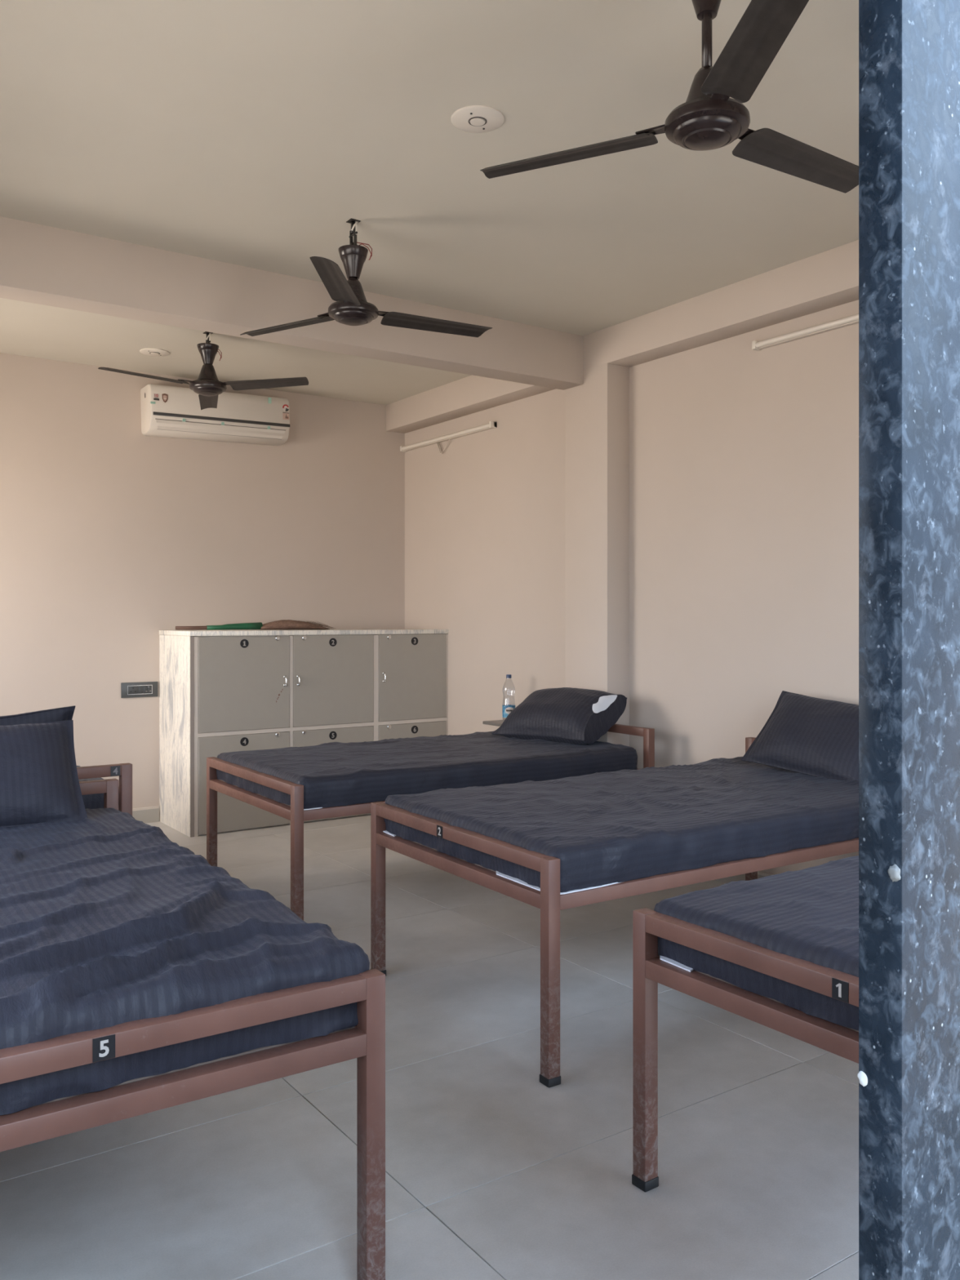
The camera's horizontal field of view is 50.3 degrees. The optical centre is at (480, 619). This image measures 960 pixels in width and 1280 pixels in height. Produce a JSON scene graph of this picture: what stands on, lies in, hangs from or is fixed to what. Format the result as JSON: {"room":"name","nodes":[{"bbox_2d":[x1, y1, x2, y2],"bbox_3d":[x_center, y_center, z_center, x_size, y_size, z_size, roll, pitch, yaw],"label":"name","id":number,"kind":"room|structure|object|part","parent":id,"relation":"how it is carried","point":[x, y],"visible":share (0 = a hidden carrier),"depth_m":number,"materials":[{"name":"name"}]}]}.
{"room":"dormitory","nodes":[
{"label":"dormitory","id":0,"kind":"room"},
{"bbox_2d":[0,352,404,808],"bbox_3d":[-2.339,-0.141,6.694,4.552,2.941,0.200,0,0,-35],"label":"wall","id":1,"kind":"structure","parent":0,"point":[113,535],"depth_m":6.67,"materials":[{"name":"beige paint"}]},
{"bbox_2d":[120,681,157,697],"bbox_3d":[-2.217,0.459,6.648,0.230,0.098,0.014,0,0,-35],"label":"socket plate","id":2,"kind":"object","parent":1,"relation":"attached to","point":[145,689],"visible":1,"depth_m":6.64,"materials":[{"name":"grey plastic"}]},
{"bbox_2d":[128,685,137,693],"bbox_3d":[-2.247,0.459,6.623,0.063,0.050,0.002,0,0,-35],"label":"socket","id":3,"kind":"object","parent":2,"relation":"attached to","point":[131,689],"depth_m":6.62,"materials":[{"name":"grey plastic"}]},
{"bbox_2d":[138,685,142,693],"bbox_3d":[-2.207,0.459,6.650,0.027,0.050,0.004,0,0,-35],"label":"switch","id":4,"kind":"object","parent":2,"relation":"attached to","point":[140,687],"depth_m":6.65,"materials":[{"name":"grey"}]},
{"bbox_2d":[142,685,146,693],"bbox_3d":[-2.183,0.459,6.666,0.027,0.050,0.004,0,0,-35],"label":"switch","id":5,"kind":"object","parent":2,"relation":"attached to","point":[144,687],"depth_m":6.66,"materials":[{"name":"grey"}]},
{"bbox_2d":[147,685,151,693],"bbox_3d":[-2.159,0.459,6.683,0.027,0.050,0.004,0,0,-35],"label":"switch","id":6,"kind":"object","parent":2,"relation":"attached to","point":[149,687],"depth_m":6.68,"materials":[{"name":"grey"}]},
{"bbox_2d":[132,805,159,822],"bbox_3d":[-3.048,1.279,6.074,2.280,0.102,0.014,0,0,-35],"label":"baseboard","id":7,"kind":"structure","parent":1,"relation":"attached to","point":[149,814],"depth_m":6.67,"materials":[{"name":"beige tile"}]},
{"bbox_2d":[140,383,289,445],"bbox_3d":[-1.756,-1.360,6.845,0.957,0.312,0.214,-2,1,-35],"label":"air conditioner","id":8,"kind":"object","parent":1,"relation":"attached to","point":[166,411],"visible":1,"depth_m":6.76,"materials":[{"name":"beige plastic"}]},
{"bbox_2d":[0,0,858,404],"bbox_3d":[-0.525,-1.563,4.065,4.552,0.456,6.588,0,0,-35],"label":"ceiling","id":9,"kind":"structure","parent":0,"point":[172,172],"depth_m":3.75,"materials":[{"name":"white paint"}]},
{"bbox_2d":[139,347,169,356],"bbox_3d":[-1.960,-1.605,6.163,0.172,0.013,0.172,0,0,-35],"label":"ceiling fitting","id":10,"kind":"object","parent":9,"relation":"attached to","point":[149,351],"visible":1,"depth_m":6.14,"materials":[{"name":"beige plastic"}]},
{"bbox_2d":[97,331,308,409],"bbox_3d":[-1.633,-1.435,5.726,1.029,0.354,1.077,0,0,-35],"label":"ceiling fan","id":11,"kind":"object","parent":9,"relation":"hanging from","point":[207,385],"visible":1,"depth_m":5.70,"materials":[{"name":"brown metal"}]},
{"bbox_3d":[-1.799,-1.303,5.489,0.481,0.029,0.113,0,0,-45],"label":"blade","id":12,"kind":"part","parent":11,"relation":"part of","materials":[{"name":"brown metal"}]},
{"bbox_3d":[-1.530,-1.387,5.752,0.120,0.106,0.120,0,0,-35],"label":"motor","id":13,"kind":"part","parent":11,"relation":"part of","materials":[{"name":"brown metal"}]},
{"bbox_3d":[-1.530,-1.297,5.752,0.204,0.078,0.204,0,0,-35],"label":"motor","id":14,"kind":"part","parent":11,"relation":"part of","materials":[{"name":"brown metal"}]},
{"bbox_3d":[-1.622,-1.303,6.116,0.113,0.029,0.481,0,0,-15],"label":"blade","id":15,"kind":"part","parent":11,"relation":"part of","materials":[{"name":"brown metal"}]},
{"bbox_3d":[-1.168,-1.303,5.650,0.481,0.029,0.113,0,0,15],"label":"blade","id":16,"kind":"part","parent":11,"relation":"part of","materials":[{"name":"brown metal"}]},
{"bbox_2d":[240,218,492,337],"bbox_3d":[-0.455,-1.403,4.230,1.016,0.418,1.084,0,0,-35],"label":"ceiling fan","id":17,"kind":"object","parent":9,"relation":"hanging from","point":[352,308],"visible":1,"depth_m":4.11,"materials":[{"name":"brown metal"}]},
{"bbox_3d":[-0.829,-1.239,4.342,0.481,0.029,0.113,0,0,32],"label":"blade","id":18,"kind":"part","parent":17,"relation":"part of","materials":[{"name":"brown metal"}]},
{"bbox_3d":[-0.531,-1.239,3.764,0.113,0.029,0.481,0,0,2],"label":"blade","id":19,"kind":"part","parent":17,"relation":"part of","materials":[{"name":"brown metal"}]},
{"bbox_3d":[-0.513,-1.323,4.139,0.120,0.106,0.120,0,0,-35],"label":"motor","id":20,"kind":"part","parent":17,"relation":"part of","materials":[{"name":"brown metal"}]},
{"bbox_3d":[-0.513,-1.233,4.139,0.204,0.078,0.204,0,0,-35],"label":"motor","id":21,"kind":"part","parent":17,"relation":"part of","materials":[{"name":"brown metal"}]},
{"bbox_3d":[-0.179,-1.239,4.311,0.481,0.029,0.113,0,0,-28],"label":"blade","id":22,"kind":"part","parent":17,"relation":"part of","materials":[{"name":"brown metal"}]},
{"bbox_2d":[450,105,504,133],"bbox_3d":[-0.008,-1.605,3.292,0.172,0.013,0.172,0,0,-35],"label":"ceiling fitting","id":23,"kind":"object","parent":9,"relation":"attached to","point":[473,118],"visible":1,"depth_m":3.28,"materials":[{"name":"beige plastic"}]},
{"bbox_2d":[480,0,858,193],"bbox_3d":[0.650,-1.371,2.574,0.974,0.429,1.092,0,0,-35],"label":"ceiling fan","id":24,"kind":"object","parent":9,"relation":"hanging from","point":[708,119],"visible":0.98,"depth_m":2.46,"materials":[{"name":"brown metal"}]},
{"bbox_3d":[0.217,-1.201,2.658,0.481,0.029,0.113,0,0,26],"label":"blade","id":25,"kind":"part","parent":24,"relation":"part of","materials":[{"name":"brown metal"}]},
{"bbox_3d":[0.552,-1.285,2.489,0.120,0.106,0.120,0,0,-35],"label":"motor","id":26,"kind":"part","parent":24,"relation":"part of","materials":[{"name":"brown metal"}]},
{"bbox_3d":[0.552,-1.195,2.489,0.204,0.078,0.204,0,0,-35],"label":"motor","id":27,"kind":"part","parent":24,"relation":"part of","materials":[{"name":"brown metal"}]},
{"bbox_3d":[0.574,-1.201,2.114,0.113,0.029,0.481,0,0,-4],"label":"blade","id":28,"kind":"part","parent":24,"relation":"part of","materials":[{"name":"brown metal"}]},
{"bbox_3d":[0.867,-1.201,2.695,0.481,0.029,0.113,0,0,-34],"label":"blade","id":29,"kind":"part","parent":24,"relation":"part of","materials":[{"name":"brown metal"}]},
{"bbox_2d":[0,814,858,1279],"bbox_3d":[-0.525,1.405,4.065,4.552,0.150,6.588,0,0,-35],"label":"floor","id":30,"kind":"structure","parent":0,"point":[493,1171],"depth_m":2.60,"materials":[{"name":"grey tile"}]},
{"bbox_2d":[76,763,132,815],"bbox_3d":[-2.407,0.950,4.572,1.094,0.760,2.084,0,0,-35],"label":"bed","id":31,"kind":"object","parent":30,"relation":"on","point":[124,771],"visible":0.22,"depth_m":4.00,"materials":[{"name":"brown metal"}]},
{"bbox_2d":[76,765,119,810],"bbox_3d":[-2.424,0.714,4.598,1.084,0.150,1.975,0,0,-35],"label":"mattress","id":32,"kind":"object","parent":31,"relation":"on","point":[95,801],"visible":0.08,"depth_m":4.04,"materials":[{"name":"blue fabric"}]},
{"bbox_2d":[0,705,75,725],"bbox_3d":[-1.864,0.508,3.864,0.638,0.350,0.220,0,0,-32],"label":"pillow","id":33,"kind":"object","parent":32,"relation":"on","point":[64,713],"visible":0.16,"depth_m":3.88,"materials":[{"name":"blue fabric"}]},
{"bbox_3d":[-1.828,0.592,3.733,1.008,0.042,0.041,0,0,-35],"label":"head rail","id":34,"kind":"part","parent":31,"relation":"part of","materials":[{"name":"brown metal"}]},
{"bbox_3d":[-1.397,0.939,4.031,0.042,0.738,0.042,0,0,-35],"label":"leg","id":35,"kind":"part","parent":31,"relation":"part of","materials":[{"name":"brown metal"}]},
{"bbox_2d":[0,778,385,1279],"bbox_3d":[-1.197,0.950,2.517,1.094,0.760,2.034,0,0,-34],"label":"bed","id":36,"kind":"object","parent":30,"relation":"on","point":[365,1042],"visible":0.5,"depth_m":1.82,"materials":[{"name":"brown metal"}]},
{"bbox_3d":[-1.747,0.592,3.345,1.008,0.042,0.041,0,0,-34],"label":"head rail","id":37,"kind":"part","parent":36,"relation":"part of","materials":[{"name":"brown metal"}]},
{"bbox_3d":[-1.311,0.939,3.635,0.042,0.738,0.042,0,0,-34],"label":"leg","id":38,"kind":"part","parent":36,"relation":"part of","materials":[{"name":"brown metal"}]},
{"bbox_3d":[-0.647,0.812,1.689,1.008,0.042,0.041,0,0,-34],"label":"foot rail","id":39,"kind":"part","parent":36,"relation":"part of","materials":[{"name":"brown metal"}]},
{"bbox_3d":[-0.647,0.706,1.689,1.008,0.042,0.041,0,0,-34],"label":"foot rail","id":40,"kind":"part","parent":36,"relation":"part of","materials":[{"name":"brown metal"}]},
{"bbox_2d":[0,808,369,1115],"bbox_3d":[-1.182,0.692,2.493,1.090,0.194,1.927,0,0,-34],"label":"mattress","id":41,"kind":"object","parent":36,"relation":"on","point":[106,920],"visible":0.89,"depth_m":1.98,"materials":[{"name":"blue fabric"}]},
{"bbox_2d":[0,720,87,827],"bbox_3d":[-1.584,0.497,3.221,0.623,0.312,0.244,0,0,-33],"label":"pillow","id":42,"kind":"object","parent":41,"relation":"on","point":[39,782],"visible":0.99,"depth_m":3.27,"materials":[{"name":"blue fabric"}]},
{"bbox_3d":[-0.210,0.997,1.979,0.042,0.623,0.042,0,0,-34],"label":"leg","id":43,"kind":"part","parent":36,"relation":"part of","materials":[{"name":"brown metal"}]},
{"bbox_2d":[159,628,448,837],"bbox_3d":[-1.163,0.702,6.998,1.871,1.257,0.633,0,0,-35],"label":"cabinet","id":44,"kind":"object","parent":30,"relation":"on","point":[220,691],"visible":0.84,"depth_m":6.61,"materials":[{"name":"grey wood"}]},
{"bbox_3d":[-1.485,0.104,6.443,0.605,0.002,0.018,0,0,-35],"label":"rail","id":45,"kind":"part","parent":44,"relation":"part of","materials":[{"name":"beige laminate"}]},
{"bbox_3d":[-1.484,0.712,6.442,0.605,0.024,0.022,0,0,-35],"label":"rail","id":46,"kind":"part","parent":44,"relation":"part of","materials":[{"name":"beige laminate"}]},
{"bbox_3d":[-1.482,1.023,6.438,0.600,0.594,0.022,0,0,-35],"label":"door","id":47,"kind":"part","parent":44,"relation":"part of","materials":[{"name":"grey laminate"}]},
{"bbox_3d":[-1.482,0.405,6.438,0.600,0.586,0.022,0,0,-35],"label":"door","id":48,"kind":"part","parent":44,"relation":"part of","materials":[{"name":"grey laminate"}]},
{"bbox_2d":[175,619,335,630],"bbox_3d":[-1.494,0.038,6.798,1.060,0.068,0.249,0,0,-35],"label":"broom","id":49,"kind":"object","parent":44,"relation":"on","point":[283,624],"visible":1,"depth_m":6.83,"materials":[{"name":"brown"}]},
{"bbox_3d":[-1.703,0.047,6.661,0.561,0.045,0.044,0,0,-35],"label":"handle","id":50,"kind":"part","parent":49,"relation":"part of","materials":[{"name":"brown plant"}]},
{"bbox_3d":[-1.248,0.398,6.571,0.018,0.072,0.026,0,0,-35],"label":"handle","id":51,"kind":"part","parent":44,"relation":"part of","materials":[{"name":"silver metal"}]},
{"bbox_3d":[-1.173,0.398,6.623,0.018,0.072,0.026,0,0,-35],"label":"handle","id":52,"kind":"part","parent":44,"relation":"part of","materials":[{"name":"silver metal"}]},
{"bbox_3d":[-0.971,0.402,6.791,0.587,0.592,0.022,0,0,-35],"label":"door","id":53,"kind":"part","parent":44,"relation":"part of","materials":[{"name":"grey laminate"}]},
{"bbox_3d":[-0.973,0.712,6.794,0.592,0.024,0.022,0,0,-35],"label":"rail","id":54,"kind":"part","parent":44,"relation":"part of","materials":[{"name":"beige laminate"}]},
{"bbox_3d":[-0.971,1.023,6.791,0.587,0.594,0.022,0,0,-35],"label":"door","id":55,"kind":"part","parent":44,"relation":"part of","materials":[{"name":"grey laminate"}]},
{"bbox_3d":[-0.974,0.104,6.796,0.592,0.002,0.018,0,0,-35],"label":"rail","id":56,"kind":"part","parent":44,"relation":"part of","materials":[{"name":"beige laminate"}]},
{"bbox_3d":[-0.651,0.398,6.984,0.018,0.072,0.026,0,0,-35],"label":"handle","id":57,"kind":"part","parent":44,"relation":"part of","materials":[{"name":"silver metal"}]},
{"bbox_3d":[-0.469,0.402,7.137,0.545,0.592,0.022,0,0,-35],"label":"door","id":58,"kind":"part","parent":44,"relation":"part of","materials":[{"name":"grey laminate"}]},
{"bbox_3d":[-0.472,0.712,7.140,0.550,0.024,0.022,0,0,-35],"label":"rail","id":59,"kind":"part","parent":44,"relation":"part of","materials":[{"name":"beige laminate"}]},
{"bbox_3d":[-0.469,1.023,7.137,0.545,0.594,0.022,0,0,-35],"label":"door","id":60,"kind":"part","parent":44,"relation":"part of","materials":[{"name":"grey laminate"}]},
{"bbox_3d":[-0.473,0.104,7.141,0.550,0.002,0.018,0,0,-35],"label":"rail","id":61,"kind":"part","parent":44,"relation":"part of","materials":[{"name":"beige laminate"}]},
{"bbox_2d":[206,724,654,920],"bbox_3d":[-0.223,0.950,5.197,2.024,0.760,1.064,0,0,-34],"label":"bed","id":62,"kind":"object","parent":30,"relation":"on","point":[295,812],"visible":0.33,"depth_m":4.46,"materials":[{"name":"brown metal"}]},
{"bbox_3d":[-1.327,0.997,5.063,0.042,0.623,0.042,0,0,-34],"label":"leg","id":63,"kind":"part","parent":62,"relation":"part of","materials":[{"name":"brown metal"}]},
{"bbox_3d":[-1.041,0.812,4.642,0.041,0.042,0.978,0,0,-34],"label":"foot rail","id":64,"kind":"part","parent":62,"relation":"part of","materials":[{"name":"brown metal"}]},
{"bbox_3d":[-1.041,0.706,4.642,0.041,0.042,0.978,0,0,-34],"label":"foot rail","id":65,"kind":"part","parent":62,"relation":"part of","materials":[{"name":"brown metal"}]},
{"bbox_3d":[-0.755,0.997,4.221,0.042,0.623,0.042,0,0,-34],"label":"leg","id":66,"kind":"part","parent":62,"relation":"part of","materials":[{"name":"brown metal"}]},
{"bbox_3d":[0.063,0.812,4.777,1.938,0.042,0.041,0,0,-34],"label":"rail","id":67,"kind":"part","parent":62,"relation":"part of","materials":[{"name":"brown metal"}]},
{"bbox_2d":[216,730,637,808],"bbox_3d":[-0.246,0.716,5.185,1.921,0.146,1.067,0,0,-34],"label":"mattress","id":68,"kind":"object","parent":62,"relation":"on","point":[332,774],"visible":0.81,"depth_m":4.83,"materials":[{"name":"blue fabric"}]},
{"bbox_2d":[491,687,626,744],"bbox_3d":[0.432,0.531,5.625,0.644,0.305,0.394,0,0,43],"label":"pillow","id":69,"kind":"object","parent":68,"relation":"on","point":[570,715],"visible":0.88,"depth_m":5.47,"materials":[{"name":"black fabric"}]},
{"bbox_3d":[0.595,0.592,5.753,0.041,0.042,0.978,0,0,-34],"label":"head rail","id":70,"kind":"part","parent":62,"relation":"part of","materials":[{"name":"brown metal"}]},
{"bbox_3d":[0.881,0.939,5.332,0.042,0.738,0.042,0,0,-34],"label":"leg","id":71,"kind":"part","parent":62,"relation":"part of","materials":[{"name":"brown metal"}]},
{"bbox_2d":[370,737,858,1087],"bbox_3d":[0.754,0.950,3.926,2.064,0.760,1.104,0,0,-33],"label":"bed","id":72,"kind":"object","parent":30,"relation":"on","point":[548,898],"visible":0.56,"depth_m":3.19,"materials":[{"name":"brown metal"}]},
{"bbox_3d":[-0.380,0.997,3.814,0.042,0.623,0.042,0,0,-33],"label":"leg","id":73,"kind":"part","parent":72,"relation":"part of","materials":[{"name":"brown metal"}]},
{"bbox_3d":[-0.089,0.812,3.372,0.041,0.042,1.018,0,0,-33],"label":"foot rail","id":74,"kind":"part","parent":72,"relation":"part of","materials":[{"name":"brown metal"}]},
{"bbox_3d":[-0.089,0.706,3.372,0.041,0.042,1.018,0,0,-33],"label":"foot rail","id":75,"kind":"part","parent":72,"relation":"part of","materials":[{"name":"brown metal"}]},
{"bbox_3d":[0.201,0.997,2.930,0.042,0.623,0.042,0,0,-33],"label":"leg","id":76,"kind":"part","parent":72,"relation":"part of","materials":[{"name":"brown metal"}]},
{"bbox_2d":[383,756,858,892],"bbox_3d":[0.734,0.713,3.912,1.967,0.152,1.111,0,0,-33],"label":"mattress","id":77,"kind":"object","parent":72,"relation":"on","point":[622,825],"visible":0.75,"depth_m":3.50,"materials":[{"name":"blue fabric"}]},
{"bbox_2d":[740,690,858,781],"bbox_3d":[1.465,0.505,4.376,0.283,0.353,0.665,0,0,-36],"label":"pillow","id":78,"kind":"object","parent":77,"relation":"on","point":[817,737],"visible":0.7,"depth_m":4.33,"materials":[{"name":"blue fabric"}]},
{"bbox_3d":[1.045,0.812,3.484,1.978,0.042,0.041,0,0,-33],"label":"rail","id":79,"kind":"part","parent":72,"relation":"part of","materials":[{"name":"brown metal"}]},
{"bbox_3d":[1.307,0.939,4.922,0.042,0.738,0.042,0,0,-33],"label":"leg","id":80,"kind":"part","parent":72,"relation":"part of","materials":[{"name":"brown metal"}]},
{"bbox_2d":[631,907,858,1191],"bbox_3d":[1.520,0.950,2.567,2.084,0.760,1.084,0,0,-35],"label":"bed","id":81,"kind":"object","parent":30,"relation":"on","point":[650,969],"visible":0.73,"depth_m":2.25,"materials":[{"name":"brown metal"}]},
{"bbox_3d":[0.388,0.997,2.401,0.042,0.623,0.042,0,0,-35],"label":"leg","id":82,"kind":"part","parent":81,"relation":"part of","materials":[{"name":"brown metal"}]},
{"bbox_3d":[0.688,0.812,1.978,0.041,0.042,0.998,0,0,-35],"label":"foot rail","id":83,"kind":"part","parent":81,"relation":"part of","materials":[{"name":"brown metal"}]},
{"bbox_3d":[0.688,0.706,1.978,0.041,0.042,0.998,0,0,-35],"label":"foot rail","id":84,"kind":"part","parent":81,"relation":"part of","materials":[{"name":"brown metal"}]},
{"bbox_2d":[653,855,858,1030],"bbox_3d":[1.500,0.715,2.548,1.982,0.149,1.090,0,0,-35],"label":"mattress","id":85,"kind":"object","parent":81,"relation":"on","point":[811,914],"visible":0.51,"depth_m":2.26,"materials":[{"name":"blue fabric"}]},
{"bbox_2d":[386,240,858,875],"bbox_3d":[1.199,-0.145,5.254,0.364,2.951,6.588,0,0,-35],"label":"wall","id":86,"kind":"structure","parent":0,"point":[673,531],"depth_m":5.46,"materials":[{"name":"beige paint"}]},
{"bbox_2d":[400,421,497,453],"bbox_3d":[-0.247,-1.248,7.274,0.050,0.128,1.195,0,0,-35],"label":"tube light","id":87,"kind":"object","parent":86,"relation":"attached to","point":[491,424],"visible":1,"depth_m":7.23,"materials":[{"name":"beige plastic"}]},
{"bbox_2d":[482,720,504,726],"bbox_3d":[0.320,0.639,6.186,0.352,0.018,0.560,0,0,-35],"label":"wall shelf","id":88,"kind":"object","parent":86,"relation":"attached to","point":[495,722],"visible":0.2,"depth_m":6.26,"materials":[{"name":"grey stone"}]},
{"bbox_2d":[502,674,515,719],"bbox_3d":[0.180,0.488,6.386,0.082,0.284,0.083,0,0,-35],"label":"water bottle","id":89,"kind":"object","parent":88,"relation":"on","point":[506,708],"visible":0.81,"depth_m":6.36,"materials":[{"name":"clear plastic"}]},
{"bbox_2d":[505,706,513,714],"bbox_3d":[0.184,0.568,6.351,0.055,0.044,0.011,0,0,-7],"label":"print","id":90,"kind":"object","parent":89,"relation":"attached to","point":[508,709],"depth_m":6.35,"materials":[{"name":"beige"}]},
{"bbox_2d":[715,871,773,883],"bbox_3d":[1.337,1.279,5.010,0.014,0.102,5.530,0,0,-35],"label":"baseboard","id":91,"kind":"structure","parent":86,"relation":"attached to","point":[760,874],"depth_m":5.08,"materials":[{"name":"beige tile"}]},
{"bbox_2d":[751,313,858,351],"bbox_3d":[1.682,-1.329,4.477,0.050,0.041,1.210,0,0,-35],"label":"tube light","id":92,"kind":"object","parent":86,"relation":"attached to","point":[852,319],"visible":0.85,"depth_m":4.71,"materials":[{"name":"beige plastic"}]},
{"bbox_3d":[1.234,-0.140,1.516,4.152,2.941,0.106,0,0,-35],"label":"wall","id":93,"kind":"structure","parent":0,"visible":0},
{"bbox_2d":[857,0,959,1279],"bbox_3d":[0.426,0.180,0.869,0.292,2.600,0.039,0,0,-35],"label":"trim","id":94,"kind":"structure","parent":93,"relation":"attached to","point":[908,1074],"depth_m":0.79,"materials":[{"name":"blue stone"}]}
]}

